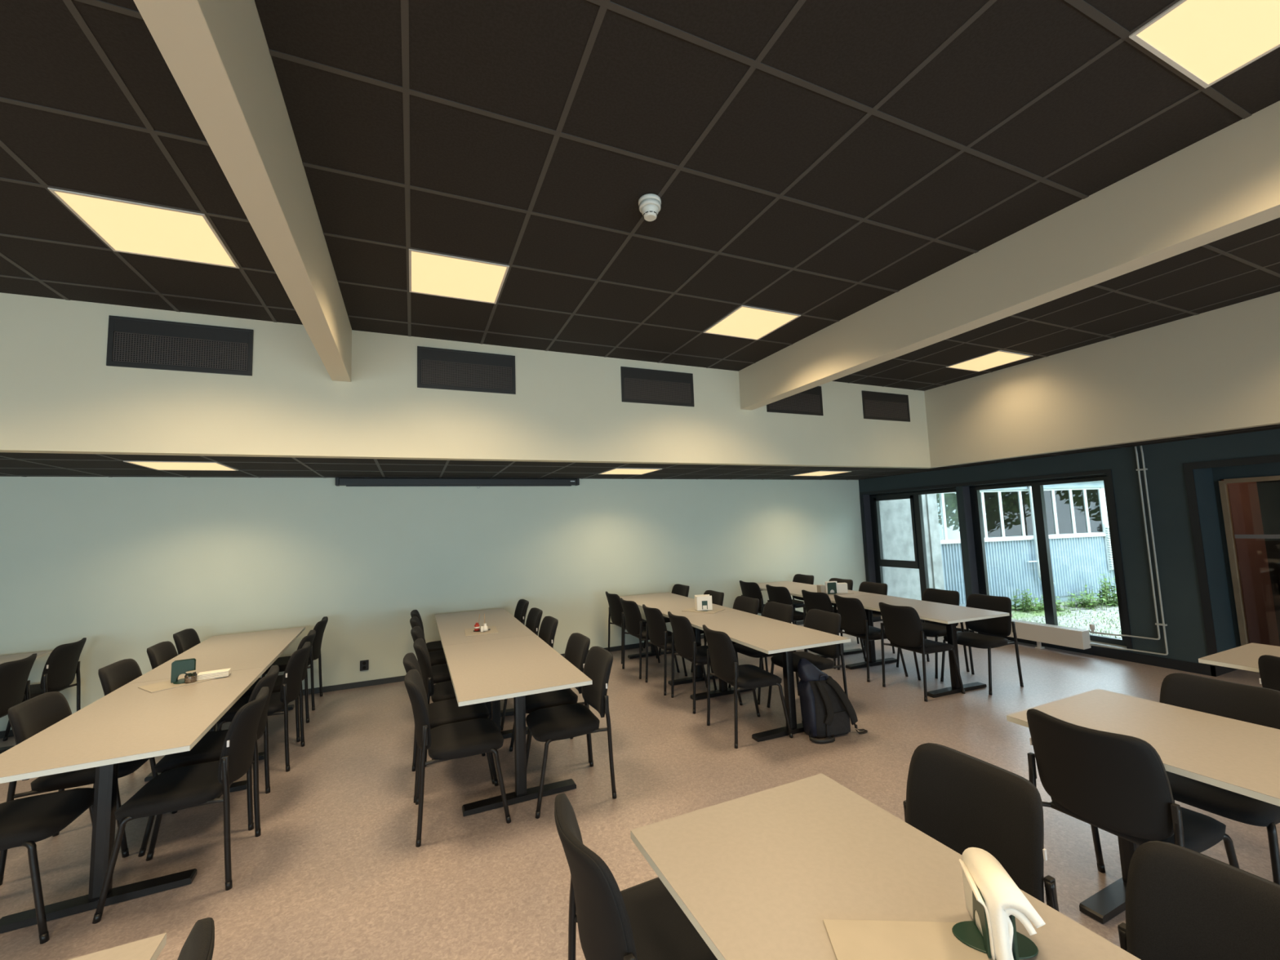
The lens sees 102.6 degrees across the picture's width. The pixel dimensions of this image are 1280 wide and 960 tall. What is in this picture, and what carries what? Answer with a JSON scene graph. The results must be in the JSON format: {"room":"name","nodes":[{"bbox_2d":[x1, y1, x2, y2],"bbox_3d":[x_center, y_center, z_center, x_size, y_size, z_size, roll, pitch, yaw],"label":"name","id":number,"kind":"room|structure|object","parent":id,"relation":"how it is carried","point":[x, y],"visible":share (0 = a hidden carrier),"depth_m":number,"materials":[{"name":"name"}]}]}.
{"room":"cafeteria","nodes":[
{"label":"cafeteria","id":0,"kind":"room"},
{"bbox_2d":[0,0,302,324],"bbox_3d":[-2.408,-1.728,-0.786,3.850,0.060,9.283,0,-6,-24],"label":"ceiling","id":1,"kind":"structure","parent":0,"point":[91,104],"depth_m":2.32,"materials":[{"name":"tile"}]},
{"bbox_2d":[47,187,239,268],"bbox_3d":[-2.671,-1.367,2.833,0.594,0.016,0.594,0,-6,-24],"label":"recessed light","id":2,"kind":"object","parent":1,"relation":"in","point":[124,226],"visible":1,"depth_m":2.79,"materials":[{"name":"white"}]},
{"bbox_2d":[0,476,866,731],"bbox_3d":[-2.349,1.101,6.261,13.990,2.429,0.200,0,-6,-24],"label":"wall","id":3,"kind":"structure","parent":0,"point":[124,565],"depth_m":5.79,"materials":[{"name":"paint"}]},
{"bbox_2d":[0,620,803,737],"bbox_3d":[-2.272,2.270,6.053,13.568,0.058,0.014,0,-6,-24],"label":"baseboard","id":4,"kind":"structure","parent":3,"relation":"attached to","point":[400,678],"depth_m":5.71,"materials":[{"name":"grey"}]},
{"bbox_2d":[0,621,1279,959],"bbox_3d":[0.279,1.822,1.085,14.600,0.120,11.600,0,-6,-24],"label":"floor","id":5,"kind":"structure","parent":0,"point":[335,869],"depth_m":3.06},
{"bbox_2d":[0,653,36,717],"bbox_3d":[-4.949,1.778,3.792,0.566,0.835,0.503,0,-6,-24],"label":"dining chair","id":6,"kind":"object","parent":5,"relation":"on","point":[15,683],"visible":0.81,"depth_m":3.87,"materials":[{"name":"black fabric"}]},
{"bbox_2d":[2,637,86,741],"bbox_3d":[-5.224,1.843,4.411,0.566,0.835,0.503,0,-6,-24],"label":"dining chair","id":7,"kind":"object","parent":5,"relation":"on","point":[61,666],"visible":0.73,"depth_m":4.44,"materials":[{"name":"black fabric"}]},
{"bbox_2d":[0,787,94,944],"bbox_3d":[-2.888,1.571,2.322,0.566,0.835,0.503,0,-6,-24],"label":"dining chair","id":8,"kind":"object","parent":5,"relation":"on","point":[24,821],"visible":0.85,"depth_m":2.31,"materials":[{"name":"grey fabric"}]},
{"bbox_2d":[0,691,158,885],"bbox_3d":[-3.124,1.631,2.892,0.566,0.835,0.503,0,-6,-25],"label":"dining chair","id":9,"kind":"object","parent":5,"relation":"on","point":[27,718],"visible":0.4,"depth_m":2.75,"materials":[{"name":"black fabric"}]},
{"bbox_2d":[68,933,166,959],"bbox_3d":[-1.128,1.370,0.264,0.765,0.735,1.715,0,-6,-24],"label":"dining table","id":10,"kind":"object","parent":5,"relation":"on","point":[150,948],"visible":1,"depth_m":1.18,"materials":[{"name":"beige laminate"}]},
{"bbox_2d":[93,658,142,788],"bbox_3d":[-3.468,1.712,3.666,0.566,0.835,0.503,0,-6,-23],"label":"dining chair","id":11,"kind":"object","parent":5,"relation":"on","point":[113,676],"visible":0.16,"depth_m":3.62,"materials":[{"name":"black fabric"}]},
{"bbox_2d":[0,666,266,933],"bbox_3d":[-2.749,1.663,2.869,0.775,0.735,1.570,0,-6,-26],"label":"dining table","id":12,"kind":"object","parent":5,"relation":"on","point":[131,722],"visible":0.76,"depth_m":2.46,"materials":[{"name":"beige laminate"}]},
{"bbox_2d":[92,686,269,924],"bbox_3d":[-2.277,1.577,2.641,0.566,0.835,0.503,0,-6,-23],"label":"dining chair","id":13,"kind":"object","parent":5,"relation":"on","point":[180,788],"visible":1,"depth_m":2.55,"materials":[{"name":"black fabric"}]},
{"bbox_2d":[146,640,222,730],"bbox_3d":[-3.755,1.780,4.299,0.566,0.835,0.503,0,-6,-26],"label":"dining chair","id":14,"kind":"object","parent":5,"relation":"on","point":[160,653],"visible":0.2,"depth_m":4.26,"materials":[{"name":"black fabric"}]},
{"bbox_2d":[173,628,200,655],"bbox_3d":[-4.085,1.845,4.895,0.566,0.835,0.503,0,-6,-24],"label":"dining chair","id":15,"kind":"object","parent":5,"relation":"on","point":[184,640],"visible":0.26,"depth_m":4.86,"materials":[{"name":"black fabric"}]},
{"bbox_2d":[177,917,214,959],"bbox_3d":[-1.097,1.374,0.852,0.566,0.835,0.503,0,-6,-24],"label":"dining chair","id":16,"kind":"object","parent":5,"relation":"on","point":[199,944],"visible":1,"depth_m":1.09,"materials":[{"name":"black fabric"}]},
{"bbox_2d":[137,665,279,857],"bbox_3d":[-2.557,1.631,3.123,0.566,0.835,0.503,0,-6,-26],"label":"dining chair","id":17,"kind":"object","parent":5,"relation":"on","point":[208,748],"visible":0.47,"depth_m":3.00,"materials":[{"name":"black fabric"}]},
{"bbox_2d":[127,626,305,781],"bbox_3d":[-3.478,1.826,4.395,0.775,0.735,1.822,0,-6,-26],"label":"dining table","id":18,"kind":"object","parent":5,"relation":"on","point":[251,650],"visible":0.44,"depth_m":4.27,"materials":[{"name":"beige laminate"}]},
{"bbox_2d":[216,641,311,772],"bbox_3d":[-2.834,1.708,3.870,0.566,0.835,0.503,0,-6,-22],"label":"dining chair","id":19,"kind":"object","parent":5,"relation":"on","point":[291,687],"visible":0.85,"depth_m":3.80,"materials":[{"name":"black fabric"}]},
{"bbox_2d":[239,629,315,742],"bbox_3d":[-3.118,1.764,4.388,0.566,0.835,0.503,0,-6,-25],"label":"dining chair","id":20,"kind":"object","parent":5,"relation":"on","point":[310,637],"visible":0.35,"depth_m":4.39,"materials":[{"name":"black fabric"}]},
{"bbox_2d":[262,616,328,711],"bbox_3d":[-3.471,1.845,5.145,0.566,0.835,0.503,0,-6,-24],"label":"dining chair","id":21,"kind":"object","parent":5,"relation":"on","point":[315,651],"visible":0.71,"depth_m":5.10,"materials":[{"name":"black fabric"}]},
{"bbox_2d":[403,652,493,803],"bbox_3d":[-1.329,1.623,3.541,0.566,0.835,0.503,0,-6,-25],"label":"dining chair","id":22,"kind":"object","parent":5,"relation":"on","point":[446,711],"visible":0.36,"depth_m":3.48,"materials":[{"name":"black fabric"}]},
{"bbox_2d":[413,638,485,766],"bbox_3d":[-1.473,1.672,4.028,0.566,0.835,0.503,0,-6,-24],"label":"dining chair","id":23,"kind":"object","parent":5,"relation":"on","point":[442,691],"visible":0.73,"depth_m":3.83,"materials":[{"name":"black fabric"}]},
{"bbox_2d":[404,669,511,847],"bbox_3d":[-1.111,1.575,3.088,0.566,0.835,0.503,0,-6,-24],"label":"dining chair","id":24,"kind":"object","parent":5,"relation":"on","point":[471,737],"visible":1,"depth_m":2.95,"materials":[{"name":"black fabric"}]},
{"bbox_2d":[434,608,535,719],"bbox_3d":[-1.637,1.832,5.212,0.775,0.735,1.822,0,-6,-24],"label":"dining table","id":25,"kind":"object","parent":5,"relation":"on","point":[451,626],"visible":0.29,"depth_m":5.08,"materials":[{"name":"beige laminate"}]},
{"bbox_2d":[443,634,592,816],"bbox_3d":[-0.951,1.668,3.667,0.775,0.735,1.570,0,-6,-24],"label":"dining table","id":26,"kind":"object","parent":5,"relation":"on","point":[517,668],"visible":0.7,"depth_m":3.28,"materials":[{"name":"beige laminate"}]},
{"bbox_2d":[500,616,558,730],"bbox_3d":[-1.029,1.713,4.671,0.566,0.835,0.503,0,-6,-24],"label":"dining chair","id":27,"kind":"object","parent":5,"relation":"on","point":[548,625],"visible":0.35,"depth_m":4.76,"materials":[{"name":"black fabric"}]},
{"bbox_2d":[509,632,590,763],"bbox_3d":[-0.653,1.624,3.825,0.566,0.835,0.503,0,-6,-24],"label":"dining chair","id":28,"kind":"object","parent":5,"relation":"on","point":[578,644],"visible":0.44,"depth_m":3.77,"materials":[{"name":"black fabric"}]},
{"bbox_2d":[525,646,616,818],"bbox_3d":[-0.455,1.573,3.341,0.566,0.835,0.503,0,-6,-23],"label":"dining chair","id":29,"kind":"object","parent":5,"relation":"on","point":[548,725],"visible":0.93,"depth_m":3.28,"materials":[{"name":"black fabric"}]},
{"bbox_2d":[605,591,657,663],"bbox_3d":[-0.139,1.853,6.591,0.566,0.835,0.503,0,-6,-24],"label":"dining chair","id":30,"kind":"object","parent":5,"relation":"on","point":[615,611],"visible":0.66,"depth_m":6.43,"materials":[{"name":"black fabric"}]},
{"bbox_2d":[554,792,717,959],"bbox_3d":[0.046,1.392,1.522,0.566,0.835,0.503,0,-6,-24],"label":"dining chair","id":31,"kind":"object","parent":5,"relation":"on","point":[643,921],"visible":0.82,"depth_m":1.45,"materials":[{"name":"black fabric"}]},
{"bbox_2d":[620,597,679,679],"bbox_3d":[0.077,1.787,5.945,0.566,0.835,0.503,0,-6,-25],"label":"dining chair","id":32,"kind":"object","parent":5,"relation":"on","point":[632,617],"visible":0.8,"depth_m":5.78,"materials":[{"name":"black fabric"}]},
{"bbox_2d":[642,604,706,695],"bbox_3d":[0.335,1.727,5.375,0.566,0.835,0.503,0,-6,-22],"label":"dining chair","id":33,"kind":"object","parent":5,"relation":"on","point":[656,628],"visible":0.8,"depth_m":5.21,"materials":[{"name":"black fabric"}]},
{"bbox_2d":[619,591,738,684],"bbox_3d":[0.383,1.838,6.107,0.765,0.735,1.822,0,-5,-22],"label":"dining table","id":34,"kind":"object","parent":5,"relation":"on","point":[674,603],"visible":0.56,"depth_m":5.98,"materials":[{"name":"beige laminate"}]},
{"bbox_2d":[667,611,742,714],"bbox_3d":[0.576,1.671,4.857,0.566,0.835,0.503,0,-5,-21],"label":"dining chair","id":35,"kind":"object","parent":5,"relation":"on","point":[683,637],"visible":0.87,"depth_m":4.70,"materials":[{"name":"black fabric"}]},
{"bbox_2d":[702,624,793,748],"bbox_3d":[0.823,1.597,4.130,0.566,0.835,0.503,0,-5,-18],"label":"dining chair","id":36,"kind":"object","parent":5,"relation":"on","point":[721,652],"visible":1,"depth_m":3.97,"materials":[{"name":"black fabric"}]},
{"bbox_2d":[728,601,799,704],"bbox_3d":[1.222,1.666,5.060,0.566,0.835,0.503,0,-6,-24],"label":"dining chair","id":37,"kind":"object","parent":5,"relation":"on","point":[772,610],"visible":0.41,"depth_m":5.05,"materials":[{"name":"black fabric"}]},
{"bbox_2d":[684,610,850,742],"bbox_3d":[1.007,1.675,4.534,0.765,0.735,1.570,0,-5,-22],"label":"dining table","id":38,"kind":"object","parent":5,"relation":"on","point":[764,634],"visible":0.73,"depth_m":4.14,"materials":[{"name":"beige laminate"}]},
{"bbox_2d":[765,584,806,624],"bbox_3d":[1.983,1.785,6.704,0.566,0.835,0.503,0,-6,-24],"label":"dining chair","id":39,"kind":"object","parent":5,"relation":"on","point":[777,594],"visible":0.44,"depth_m":6.54,"materials":[{"name":"black fabric"}]},
{"bbox_2d":[766,608,848,723],"bbox_3d":[1.479,1.609,4.530,0.566,0.835,0.503,0,-5,-22],"label":"dining chair","id":40,"kind":"object","parent":5,"relation":"on","point":[828,622],"visible":0.56,"depth_m":4.55,"materials":[{"name":"black fabric"}]},
{"bbox_2d":[757,581,876,657],"bbox_3d":[2.229,1.844,6.925,0.785,0.735,1.822,0,-5,-20],"label":"dining table","id":41,"kind":"object","parent":5,"relation":"on","point":[795,588],"visible":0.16,"depth_m":6.75,"materials":[{"name":"beige laminate"}]},
{"bbox_2d":[796,657,867,743],"bbox_3d":[1.497,1.687,4.013,0.520,0.581,0.260,0,-5,-18],"label":"backpack","id":42,"kind":"object","parent":5,"relation":"on","point":[826,709],"visible":1,"depth_m":3.93,"materials":[{"name":"black fabric"}]},
{"bbox_2d":[801,589,866,668],"bbox_3d":[2.256,1.718,6.063,0.566,0.835,0.503,0,-6,-24],"label":"dining chair","id":43,"kind":"object","parent":5,"relation":"on","point":[812,600],"visible":0.35,"depth_m":5.92,"materials":[{"name":"black fabric"}]},
{"bbox_2d":[833,594,908,682],"bbox_3d":[2.449,1.664,5.544,0.566,0.835,0.503,-1,-5,-16],"label":"dining chair","id":44,"kind":"object","parent":5,"relation":"on","point":[854,620],"visible":0.86,"depth_m":5.39,"materials":[{"name":"black fabric"}]},
{"bbox_2d":[630,773,1140,959],"bbox_3d":[0.653,1.370,0.982,0.765,0.735,1.582,0,-6,-24],"label":"dining table","id":45,"kind":"object","parent":5,"relation":"on","point":[757,876],"visible":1,"depth_m":1.35,"materials":[{"name":"beige laminate"}]},
{"bbox_2d":[822,919,1022,959],"bbox_3d":[0.604,1.005,1.043,0.380,0.006,0.270,-2,-5,4],"label":"placemat","id":46,"kind":"object","parent":45,"relation":"on","point":[850,940],"visible":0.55,"depth_m":1.12,"materials":[{"name":"beige paper"}]},
{"bbox_2d":[951,882,1038,959],"bbox_3d":[0.769,0.948,1.121,0.126,0.109,0.137,1,-6,-32],"label":"napkin holder","id":47,"kind":"object","parent":46,"relation":"on","point":[967,932],"visible":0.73,"depth_m":1.10,"materials":[{"name":"green plastic"}]},
{"bbox_2d":[959,847,1045,959],"bbox_3d":[0.784,0.927,1.117,0.115,0.138,0.167,-4,-5,18],"label":"napkins","id":48,"kind":"object","parent":47,"relation":"in","point":[1002,897],"visible":0.95,"depth_m":1.07,"materials":[{"name":"white paper"}]},
{"bbox_2d":[830,594,1009,697],"bbox_3d":[2.813,1.680,5.334,0.785,0.735,1.570,0,-5,-20],"label":"dining table","id":49,"kind":"object","parent":5,"relation":"on","point":[949,615],"visible":0.91,"depth_m":4.92,"materials":[{"name":"beige laminate"}]},
{"bbox_2d":[879,602,964,702],"bbox_3d":[2.670,1.603,4.947,0.566,0.835,0.503,0,-5,-21],"label":"dining chair","id":50,"kind":"object","parent":5,"relation":"on","point":[903,627],"visible":1,"depth_m":4.80,"materials":[{"name":"black fabric"}]},
{"bbox_2d":[896,588,969,678],"bbox_3d":[3.186,1.644,5.614,0.566,0.835,0.503,0,-6,-22],"label":"dining chair","id":51,"kind":"object","parent":5,"relation":"on","point":[935,595],"visible":0.48,"depth_m":5.62,"materials":[{"name":"black fabric"}]},
{"bbox_2d":[902,742,1059,911],"bbox_3d":[0.934,1.367,1.600,0.566,0.835,0.503,0,-6,-24],"label":"dining chair","id":52,"kind":"object","parent":5,"relation":"on","point":[962,801],"visible":0.45,"depth_m":1.69,"materials":[{"name":"black fabric"}]},
{"bbox_2d":[940,593,1023,695],"bbox_3d":[3.366,1.590,5.086,0.566,0.835,0.503,0,-6,-24],"label":"dining chair","id":53,"kind":"object","parent":5,"relation":"on","point":[997,626],"visible":0.86,"depth_m":5.09,"materials":[{"name":"black fabric"}]},
{"bbox_2d":[955,618,1091,649],"bbox_3d":[4.756,1.942,6.578,0.150,0.294,1.640,0,-6,-24],"label":"radiator","id":54,"kind":"object","parent":5,"relation":"on","point":[1079,638],"visible":0.48,"depth_m":6.10,"materials":[{"name":"white metal"}]},
{"bbox_2d":[1013,619,1086,631],"bbox_3d":[4.750,1.798,6.591,0.110,0.002,1.600,0,-6,-24],"label":"grille","id":55,"kind":"object","parent":54,"relation":"attached to","point":[1057,628],"depth_m":6.17,"materials":[{"name":"grey metal"}]},
{"bbox_2d":[1026,708,1239,872],"bbox_3d":[1.970,1.372,2.082,0.566,0.835,0.503,0,-6,-24],"label":"dining chair","id":56,"kind":"object","parent":5,"relation":"on","point":[1117,784],"visible":0.88,"depth_m":1.95,"materials":[{"name":"black fabric"}]},
{"bbox_2d":[1006,688,1279,924],"bbox_3d":[2.377,1.376,1.758,0.765,0.735,1.603,0,-6,-24],"label":"dining table","id":57,"kind":"object","parent":5,"relation":"on","point":[1242,757],"visible":0.55,"depth_m":2.11,"materials":[{"name":"beige laminate"}]},
{"bbox_2d":[1117,840,1279,959],"bbox_3d":[1.169,1.304,0.997,0.566,0.835,0.503,0,-6,-24],"label":"dining chair","id":58,"kind":"object","parent":5,"relation":"on","point":[1182,903],"visible":0.99,"depth_m":1.20,"materials":[{"name":"black fabric"}]},
{"bbox_2d":[1159,672,1279,884],"bbox_3d":[2.568,1.369,2.292,0.566,0.835,0.503,0,-6,-24],"label":"dining chair","id":59,"kind":"object","parent":5,"relation":"on","point":[1258,705],"visible":0.34,"depth_m":2.29,"materials":[{"name":"black fabric"}]},
{"bbox_2d":[1198,642,1279,672],"bbox_3d":[4.102,1.382,2.526,0.765,0.735,1.608,0,-6,-24],"label":"dining table","id":60,"kind":"object","parent":5,"relation":"on","point":[1245,657],"visible":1,"depth_m":3.15,"materials":[{"name":"beige laminate"}]},
{"bbox_2d":[1257,654,1279,691],"bbox_3d":[3.759,1.365,2.734,0.566,0.835,0.503,0,-6,-24],"label":"dining chair","id":61,"kind":"object","parent":5,"relation":"on","point":[1268,665],"visible":0.35,"depth_m":2.82,"materials":[{"name":"black fabric"}]},
{"bbox_2d":[0,423,1279,479],"bbox_3d":[-0.097,-0.587,1.173,13.570,0.060,11.200,0,-6,-24],"label":"ceiling","id":62,"kind":"structure","parent":0,"point":[11,464],"depth_m":5.22,"materials":[{"name":"tile"}]},
{"bbox_2d":[123,461,238,471],"bbox_3d":[-3.943,-0.125,4.451,0.594,0.016,0.594,0,-6,-24],"label":"recessed light","id":63,"kind":"object","parent":62,"relation":"in","point":[157,465],"visible":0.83,"depth_m":4.42,"materials":[{"name":"white"}]},
{"bbox_2d":[335,477,579,488],"bbox_3d":[-2.111,0.042,6.288,2.806,0.132,0.135,0,-6,-24],"label":"projection screen","id":64,"kind":"object","parent":62,"relation":"attached to","point":[348,482],"visible":1,"depth_m":6.17,"materials":[{"name":"black plastic"}]},
{"bbox_2d":[0,292,932,468],"bbox_3d":[-1.902,-0.736,4.502,12.970,1.110,0.120,0,-6,-24],"label":"wall","id":65,"kind":"structure","parent":62,"relation":"attached to","point":[59,393],"depth_m":4.30,"materials":[{"name":"paint"}]},
{"bbox_2d":[106,315,253,376],"bbox_3d":[-3.382,-0.987,3.796,0.840,0.366,0.016,0,-6,-24],"label":"wall vent","id":66,"kind":"object","parent":65,"relation":"attached to","point":[132,342],"visible":1,"depth_m":3.78,"materials":[{"name":"grey metal"}]},
{"bbox_2d":[112,331,248,370],"bbox_3d":[-3.381,-0.948,3.792,0.776,0.214,0.003,0,-6,-24],"label":"grille","id":67,"kind":"object","parent":66,"relation":"attached to","point":[144,348],"depth_m":3.78,"materials":[{"name":"grey metal"}]},
{"bbox_2d":[417,346,515,394],"bbox_3d":[-1.546,-0.981,4.610,0.840,0.366,0.016,0,-6,-24],"label":"wall vent","id":68,"kind":"object","parent":65,"relation":"attached to","point":[437,368],"visible":1,"depth_m":4.60,"materials":[{"name":"grey metal"}]},
{"bbox_2d":[421,359,511,390],"bbox_3d":[-1.545,-0.942,4.607,0.776,0.214,0.003,0,-6,-24],"label":"grille","id":69,"kind":"object","parent":68,"relation":"attached to","point":[438,373],"depth_m":4.60,"materials":[{"name":"grey metal"}]},
{"bbox_2d":[620,366,694,406],"bbox_3d":[0.195,-0.975,5.382,0.840,0.366,0.016,0,-6,-24],"label":"wall vent","id":70,"kind":"object","parent":65,"relation":"attached to","point":[638,385],"visible":1,"depth_m":5.37,"materials":[{"name":"grey metal"}]},
{"bbox_2d":[624,377,691,403],"bbox_3d":[0.196,-0.936,5.379,0.776,0.214,0.003,0,-6,-24],"label":"grille","id":71,"kind":"object","parent":70,"relation":"attached to","point":[653,390],"depth_m":5.37,"materials":[{"name":"grey metal"}]},
{"bbox_2d":[766,386,823,415],"bbox_3d":[1.851,-0.970,6.117,0.840,0.366,0.016,0,-6,-24],"label":"wall vent","id":72,"kind":"object","parent":65,"relation":"attached to","point":[809,402],"visible":0.74,"depth_m":6.16,"materials":[{"name":"grey metal"}]},
{"bbox_2d":[768,393,821,412],"bbox_3d":[1.853,-0.931,6.114,0.776,0.214,0.003,0,-6,-24],"label":"grille","id":73,"kind":"object","parent":72,"relation":"attached to","point":[798,402],"depth_m":6.14,"materials":[{"name":"grey metal"}]},
{"bbox_2d":[861,390,910,422],"bbox_3d":[3.241,-0.965,6.734,0.840,0.366,0.016,0,-6,-24],"label":"wall vent","id":74,"kind":"object","parent":65,"relation":"attached to","point":[876,405],"visible":1,"depth_m":6.72,"materials":[{"name":"grey metal"}]},
{"bbox_2d":[864,399,908,418],"bbox_3d":[3.242,-0.927,6.730,0.776,0.214,0.003,0,-6,-24],"label":"grille","id":75,"kind":"object","parent":74,"relation":"attached to","point":[873,408],"depth_m":6.73,"materials":[{"name":"grey metal"}]},
{"bbox_2d":[254,0,1279,371],"bbox_3d":[1.234,-1.717,0.830,3.850,0.060,9.283,0,-6,-24],"label":"ceiling","id":76,"kind":"structure","parent":0,"point":[817,161],"depth_m":2.31,"materials":[{"name":"tile"}]},
{"bbox_2d":[408,248,509,303],"bbox_3d":[-1.237,-1.362,3.470,0.594,0.016,0.594,0,-6,-24],"label":"recessed light","id":77,"kind":"object","parent":76,"relation":"in","point":[431,273],"visible":1,"depth_m":3.43,"materials":[{"name":"white"}]},
{"bbox_2d":[638,193,661,221],"bbox_3d":[0.053,-1.427,2.703,0.120,0.098,0.120,0,-6,-24],"label":"smoke detector","id":78,"kind":"object","parent":76,"relation":"attached to","point":[649,204],"visible":1,"depth_m":2.67,"materials":[{"name":"white plastic"}]},
{"bbox_2d":[702,305,800,340],"bbox_3d":[0.957,-1.355,4.443,0.594,0.016,0.594,0,-6,-24],"label":"recessed light","id":79,"kind":"object","parent":76,"relation":"in","point":[744,322],"visible":1,"depth_m":4.42,"materials":[{"name":"white"}]},
{"bbox_2d":[1128,0,1279,88],"bbox_3d":[2.168,-1.644,1.714,0.594,0.016,0.594,0,-6,-24],"label":"recessed light","id":80,"kind":"object","parent":76,"relation":"in","point":[1207,42],"visible":1,"depth_m":1.87,"materials":[{"name":"white"}]},
{"bbox_2d":[832,217,1279,391],"bbox_3d":[4.466,-1.706,2.264,2.910,0.060,9.283,0,-6,-24],"label":"ceiling","id":81,"kind":"structure","parent":0,"point":[1244,265],"depth_m":4.43,"materials":[{"name":"tile"}]},
{"bbox_2d":[946,350,1032,371],"bbox_3d":[3.941,-1.343,5.799,0.594,0.016,0.594,0,-6,-24],"label":"recessed light","id":82,"kind":"object","parent":81,"relation":"in","point":[999,357],"visible":1,"depth_m":5.78,"materials":[{"name":"white plastic"}]},
{"bbox_2d":[858,428,1279,665],"bbox_3d":[6.421,0.573,3.944,0.600,2.429,11.200,0,-6,-24],"label":"wall","id":83,"kind":"structure","parent":0,"point":[1186,641],"depth_m":5.38,"materials":[{"name":"paint"}]},
{"bbox_2d":[869,487,966,601],"bbox_3d":[4.415,1.141,8.146,0.085,1.937,1.674,0,-6,-24],"label":"window","id":84,"kind":"structure","parent":83,"relation":"in","point":[920,562],"depth_m":8.19,"materials":[{"name":"black"}]},
{"bbox_2d":[862,486,979,594],"bbox_3d":[4.346,1.143,8.066,0.146,1.940,1.775,0,-6,-24],"label":"trim","id":85,"kind":"structure","parent":83,"relation":"attached to","point":[966,491],"depth_m":7.33,"materials":[{"name":"grey paint"}]},
{"bbox_2d":[968,474,1126,645],"bbox_3d":[5.137,0.971,6.539,0.070,1.937,1.675,0,-6,-24],"label":"window","id":86,"kind":"structure","parent":83,"relation":"in","point":[1037,491],"depth_m":6.51,"materials":[{"name":"black"}]},
{"bbox_2d":[872,613,1237,676],"bbox_3d":[6.455,1.732,3.829,0.604,0.100,11.186,0,-6,-24],"label":"baseboard","id":87,"kind":"structure","parent":83,"relation":"attached to","point":[1201,668],"depth_m":5.49,"materials":[{"name":"black paint"}]},
{"bbox_2d":[859,454,1279,666],"bbox_3d":[5.159,0.916,6.030,0.012,2.010,6.280,0,-6,-24],"label":"trim","id":88,"kind":"structure","parent":83,"relation":"attached to","point":[1188,468],"depth_m":5.16,"materials":[{"name":"black paint"}]},
{"bbox_2d":[1093,446,1160,639],"bbox_3d":[5.277,0.690,5.688,0.049,2.066,0.554,1,-6,-29],"label":"pipe","id":89,"kind":"object","parent":83,"relation":"attached to","point":[1135,448],"visible":1,"depth_m":5.46,"materials":[{"name":"grey metal"}]},
{"bbox_2d":[1089,445,1168,655],"bbox_3d":[5.275,0.761,5.682,0.054,2.208,0.653,1,-6,-29],"label":"pipe","id":90,"kind":"object","parent":83,"relation":"attached to","point":[1141,448],"visible":1,"depth_m":5.41,"materials":[{"name":"grey metal"}]},
{"bbox_2d":[1212,462,1279,647],"bbox_3d":[6.566,0.793,4.392,0.030,2.060,2.140,0,-6,-24],"label":"trim","id":91,"kind":"structure","parent":83,"relation":"attached to","point":[1268,468],"depth_m":5.31,"materials":[{"name":"paint"}]},
{"bbox_2d":[1218,475,1279,645],"bbox_3d":[6.549,0.859,4.391,0.060,1.930,2.025,0,-6,-24],"label":"door","id":92,"kind":"structure","parent":83,"relation":"in","point":[1228,527],"depth_m":5.27,"materials":[{"name":"brown wood"}]},
{"bbox_2d":[924,291,1279,467],"bbox_3d":[5.870,-1.170,2.830,0.120,1.110,9.283,0,-6,-24],"label":"wall","id":93,"kind":"structure","parent":0,"point":[1218,370],"depth_m":5.09,"materials":[{"name":"beige paint"}]},
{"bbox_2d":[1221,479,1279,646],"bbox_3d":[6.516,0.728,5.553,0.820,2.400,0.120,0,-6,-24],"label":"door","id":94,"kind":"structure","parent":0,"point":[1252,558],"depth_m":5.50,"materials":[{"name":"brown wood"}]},
{"bbox_2d":[1256,480,1279,642],"bbox_3d":[7.755,0.613,4.093,1.900,2.520,3.900,0,-6,-24],"label":"wall","id":95,"kind":"structure","parent":0,"point":[1268,491],"depth_m":5.92,"materials":[{"name":"grey paint"}]},
{"bbox_3d":[0.286,-1.726,1.464,14.900,0.140,11.600,0,-6,-24],"label":"ceiling","id":96,"kind":"structure","parent":0,"visible":0},
{"bbox_2d":[133,0,351,382],"bbox_3d":[-0.580,-1.494,0.001,0.136,0.480,9.283,0,-6,-24],"label":"ceiling beam","id":97,"kind":"structure","parent":96,"relation":"attached to","point":[216,52],"depth_m":1.75,"materials":[{"name":"beige paint"}]},
{"bbox_2d":[738,100,1279,409],"bbox_3d":[3.074,-1.482,1.622,0.155,0.480,9.283,0,-6,-24],"label":"ceiling beam","id":98,"kind":"structure","parent":96,"relation":"attached to","point":[1226,183],"depth_m":2.91,"materials":[{"name":"beige paint"}]},
{"label":"outside","id":99,"kind":"structure","parent":0,"visible":0},
{"bbox_2d":[1011,592,1122,639],"bbox_3d":[19.709,2.453,13.987,32.610,0.210,50.000,0,-6,-24],"label":"ground","id":100,"kind":"structure","parent":99,"point":[1114,630],"depth_m":8.69,"materials":[{"name":"grey gravel"}]},
{"bbox_2d":[879,493,944,599],"bbox_3d":[4.854,0.974,9.422,1.620,3.000,0.230,0,-6,-24],"label":"wall","id":101,"kind":"structure","parent":100,"relation":"on","point":[897,537],"depth_m":9.30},
{"bbox_2d":[936,480,1116,606],"bbox_3d":[7.525,1.216,10.483,4.400,2.515,1.130,-1,-5,-11],"label":"neighbouring building","id":102,"kind":"structure","parent":100,"relation":"on","point":[1080,543],"depth_m":10.19,"materials":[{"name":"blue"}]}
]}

